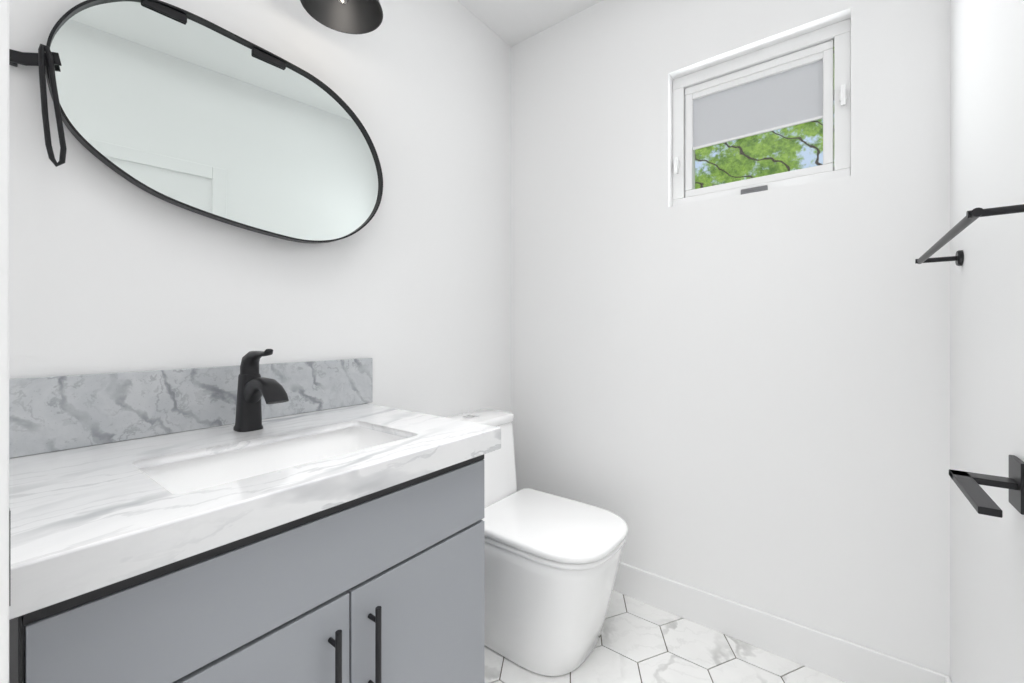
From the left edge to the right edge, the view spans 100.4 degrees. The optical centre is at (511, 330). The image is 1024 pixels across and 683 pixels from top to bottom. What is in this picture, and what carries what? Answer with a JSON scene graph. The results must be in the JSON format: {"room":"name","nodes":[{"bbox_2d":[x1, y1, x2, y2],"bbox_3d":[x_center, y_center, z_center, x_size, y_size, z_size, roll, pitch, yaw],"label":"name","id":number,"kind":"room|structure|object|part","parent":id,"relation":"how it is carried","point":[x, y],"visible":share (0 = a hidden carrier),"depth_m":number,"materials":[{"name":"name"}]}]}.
{"room":"bathroom","nodes":[
{"label":"bathroom","id":0,"kind":"room"},
{"bbox_2d":[9,0,510,416],"bbox_3d":[-0.839,-0.173,1.310,0.150,2.679,2.850,0,0,37],"label":"wall","id":1,"kind":"structure","parent":0,"point":[407,288],"depth_m":1.44,"materials":[{"name":"white paint"}]},
{"bbox_2d":[9,357,372,464],"bbox_3d":[-0.802,0.183,1.214,0.019,0.164,0.922,0,0,37],"label":"backsplash","id":2,"kind":"structure","parent":1,"relation":"attached to","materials":[{"name":"stone"}]},
{"bbox_2d":[9,0,382,243],"bbox_3d":[-0.759,-0.550,1.204,0.050,0.547,0.881,0,0,41],"label":"mirror","id":3,"kind":"object","parent":1,"relation":"attached to","point":[176,106],"visible":0.98,"depth_m":1.14,"materials":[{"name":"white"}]},
{"bbox_2d":[458,0,601,46],"bbox_3d":[-0.124,-1.573,0.763,1.951,0.120,2.850,0,0,37],"label":"ceiling","id":4,"kind":"structure","parent":0,"point":[511,23],"depth_m":2.04,"materials":[{"name":"white paint"}]},
{"bbox_2d":[300,0,382,33],"bbox_3d":[-0.511,-1.243,1.286,0.235,0.538,0.235,0,0,37],"label":"pendant light","id":5,"kind":"object","parent":4,"relation":"hanging from","point":[355,16],"visible":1,"depth_m":1.36,"materials":[{"name":"black metal"}]},
{"bbox_3d":[-0.511,-1.022,1.286,0.042,0.073,0.042,0,0,37],"label":"bulb","id":6,"kind":"part","parent":5,"relation":"part of","materials":[{"name":"white glass"}]},
{"bbox_2d":[484,590,846,682],"bbox_3d":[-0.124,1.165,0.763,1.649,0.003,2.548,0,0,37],"label":"floor","id":7,"kind":"structure","parent":0,"point":[695,652],"depth_m":1.51,"materials":[{"name":"tile"}]},
{"bbox_2d":[9,349,500,682],"bbox_3d":[-0.549,0.606,1.021,0.655,1.120,0.922,0,0,37],"label":"bathroom vanity","id":8,"kind":"object","parent":7,"relation":"on","point":[249,519],"visible":1,"depth_m":0.85,"materials":[{"name":"grey"}]},
{"bbox_3d":[-0.457,0.786,0.681,0.022,0.536,0.422,0,0,37],"label":"door","id":9,"kind":"part","parent":8,"relation":"part of","materials":[{"name":"grey wood"}]},
{"bbox_3d":[-0.334,0.431,0.841,0.022,0.158,0.826,0,0,37],"label":"panel","id":10,"kind":"part","parent":8,"relation":"part of","materials":[{"name":"grey"}]},
{"bbox_2d":[9,403,500,629],"bbox_3d":[-0.559,0.296,1.016,0.646,0.060,0.902,0,0,37],"label":"countertop","id":11,"kind":"structure","parent":8,"relation":"on","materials":[{"name":"stone"}]},
{"bbox_2d":[233,349,288,432],"bbox_3d":[-0.655,0.156,1.109,0.211,0.220,0.062,0,0,37],"label":"faucet","id":12,"kind":"object","parent":11,"relation":"on","point":[251,386],"depth_m":1.12,"materials":[{"name":"black metal"}]},
{"bbox_3d":[-0.333,0.586,0.800,0.031,0.009,0.009,0,0,37],"label":"handle post","id":13,"kind":"part","parent":8,"relation":"part of","materials":[{"name":"black metal"}]},
{"bbox_3d":[-0.321,0.655,0.791,0.012,0.193,0.012,0,0,37],"label":"handle","id":14,"kind":"part","parent":8,"relation":"part of","materials":[{"name":"black metal"}]},
{"bbox_3d":[-0.281,0.586,0.868,0.031,0.009,0.009,0,0,37],"label":"handle post","id":15,"kind":"part","parent":8,"relation":"part of","materials":[{"name":"black metal"}]},
{"bbox_3d":[-0.281,0.723,0.868,0.031,0.009,0.009,0,0,37],"label":"handle post","id":16,"kind":"part","parent":8,"relation":"part of","materials":[{"name":"black metal"}]},
{"bbox_3d":[-0.269,0.655,0.859,0.012,0.193,0.012,0,0,37],"label":"handle","id":17,"kind":"part","parent":8,"relation":"part of","materials":[{"name":"black metal"}]},
{"bbox_3d":[-0.205,0.786,1.010,0.022,0.536,0.400,0,0,37],"label":"door","id":18,"kind":"part","parent":8,"relation":"part of","materials":[{"name":"grey wood"}]},
{"bbox_2d":[446,409,627,675],"bbox_3d":[0.052,0.771,1.700,0.782,0.790,0.442,0,0,37],"label":"toilet","id":19,"kind":"object","parent":7,"relation":"on","point":[551,563],"visible":0.71,"depth_m":1.48,"materials":[{"name":"white ceramic"}]},
{"bbox_3d":[-0.177,0.399,1.875,0.205,0.037,0.404,0,0,37],"label":"tank lid","id":20,"kind":"part","parent":19,"relation":"part of","materials":[{"name":"white ceramic"}]},
{"bbox_3d":[0.146,0.756,1.628,0.538,0.019,0.438,0,0,37],"label":"seat","id":21,"kind":"part","parent":19,"relation":"part of","materials":[{"name":"white plastic"}]},
{"bbox_3d":[0.146,0.731,1.628,0.547,0.026,0.442,0,0,37],"label":"lid","id":22,"kind":"part","parent":19,"relation":"part of","materials":[{"name":"white plastic"}]},
{"bbox_2d":[511,0,949,676],"bbox_3d":[0.697,-0.173,1.835,1.651,2.679,0.150,0,0,37],"label":"wall","id":23,"kind":"structure","parent":0,"point":[743,398],"depth_m":1.60,"materials":[{"name":"white paint"}]},
{"bbox_2d":[673,19,850,205],"bbox_3d":[0.943,-0.791,1.669,0.596,0.557,0.070,0,0,37],"label":"window","id":24,"kind":"structure","parent":23,"relation":"in","point":[786,97],"depth_m":1.62,"materials":[{"name":"white plastic"}]},
{"bbox_2d":[674,157,679,173],"bbox_3d":[0.694,-0.694,1.800,0.022,0.070,0.027,0,0,37],"label":"window latch left","id":25,"kind":"object","parent":24,"relation":"attached to","point":[676,164],"visible":1,"depth_m":1.79,"materials":[{"name":"white plastic"}]},
{"bbox_2d":[741,185,767,194],"bbox_3d":[0.921,-0.532,1.627,0.090,0.030,0.025,0,0,37],"label":"operator","id":26,"kind":"object","parent":24,"relation":"attached to","point":[754,189],"visible":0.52,"depth_m":1.62,"materials":[{"name":"grey"}]},
{"bbox_2d":[693,52,822,99],"bbox_3d":[0.938,-0.983,1.663,0.444,0.025,0.018,0,0,37],"label":"headrail","id":27,"kind":"object","parent":24,"relation":"attached to","point":[766,73],"visible":0.92,"depth_m":1.64,"materials":[{"name":"white plastic"}]},
{"bbox_2d":[693,115,822,149],"bbox_3d":[0.941,-0.766,1.665,0.452,0.010,0.009,0,0,37],"label":"rail","id":28,"kind":"object","parent":24,"relation":"attached to","point":[761,132],"visible":0.85,"depth_m":1.65,"materials":[{"name":"white plastic"}]},
{"bbox_2d":[691,58,825,149],"bbox_3d":[0.941,-0.871,1.666,0.454,0.208,0.002,0,0,37],"label":"shade","id":29,"kind":"object","parent":24,"relation":"attached to","point":[794,95],"depth_m":1.65,"materials":[{"name":"grey fabric"}]},
{"bbox_3d":[0.944,-0.791,1.670,0.502,0.463,0.048,0,0,37],"label":"window sash","id":30,"kind":"part","parent":24,"relation":"part of","materials":[{"name":"white plastic"}]},
{"bbox_2d":[839,84,846,105],"bbox_3d":[1.135,-0.804,1.462,0.022,0.070,0.027,0,0,37],"label":"window latch","id":31,"kind":"object","parent":24,"relation":"attached to","point":[842,95],"visible":0.98,"depth_m":1.45,"materials":[{"name":"white plastic"}]},
{"bbox_2d":[613,562,950,682],"bbox_3d":[0.647,1.098,1.770,1.651,0.136,0.013,0,0,37],"label":"baseboard","id":32,"kind":"structure","parent":23,"relation":"attached to","point":[837,657],"depth_m":1.54,"materials":[{"name":"white paint"}]},
{"bbox_2d":[950,0,1023,682],"bbox_3d":[0.591,-0.173,0.216,0.150,2.679,2.850,0,0,37],"label":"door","id":33,"kind":"structure","parent":0,"point":[987,328],"depth_m":0.95,"materials":[{"name":"white paint"}]},
{"bbox_2d":[915,204,1023,265],"bbox_3d":[0.987,-0.195,0.932,0.092,0.042,0.652,0,0,37],"label":"towel rail","id":34,"kind":"object","parent":33,"relation":"attached to","point":[970,217],"visible":1,"depth_m":0.81,"materials":[{"name":"black metal"}]},
{"bbox_3d":[1.170,-0.195,1.177,0.084,0.013,0.013,0,0,37],"label":"post","id":35,"kind":"part","parent":34,"relation":"part of","materials":[{"name":"black metal"}]},
{"bbox_3d":[0.799,-0.195,0.693,0.084,0.013,0.013,0,0,37],"label":"post","id":36,"kind":"part","parent":34,"relation":"part of","materials":[{"name":"black metal"}]},
{"bbox_2d":[949,455,1023,517],"bbox_3d":[0.836,0.279,0.734,0.090,0.090,0.240,0,0,37],"label":"toilet paper holder","id":37,"kind":"object","parent":33,"relation":"attached to","point":[977,496],"visible":1,"depth_m":0.77,"materials":[{"name":"black metal"}]},
{"bbox_3d":[-0.944,-0.173,-0.309,1.651,2.679,0.150,0,0,37],"label":"wall","id":38,"kind":"structure","parent":0,"visible":0},
{"bbox_2d":[0,0,8,682],"bbox_3d":[-0.718,0.140,0.108,0.047,2.028,0.764,0,0,37],"label":"entry door","id":39,"kind":"structure","parent":38,"relation":"in","point":[4,341],"depth_m":0.40,"materials":[{"name":"white paint"}]},
{"bbox_2d":[9,508,9,605],"bbox_3d":[-0.485,0.216,0.411,0.023,0.090,0.002,0,0,37],"label":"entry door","id":40,"kind":"structure","parent":39,"relation":"attached to","point":[9,556],"depth_m":0.40,"materials":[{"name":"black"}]},
{"label":"outside","id":41,"kind":"structure","parent":0,"visible":0},
{"bbox_2d":[695,119,822,188],"bbox_3d":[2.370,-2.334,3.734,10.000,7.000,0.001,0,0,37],"label":"tree","id":42,"kind":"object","parent":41,"point":[776,145],"depth_m":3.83,"materials":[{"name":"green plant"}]}
]}

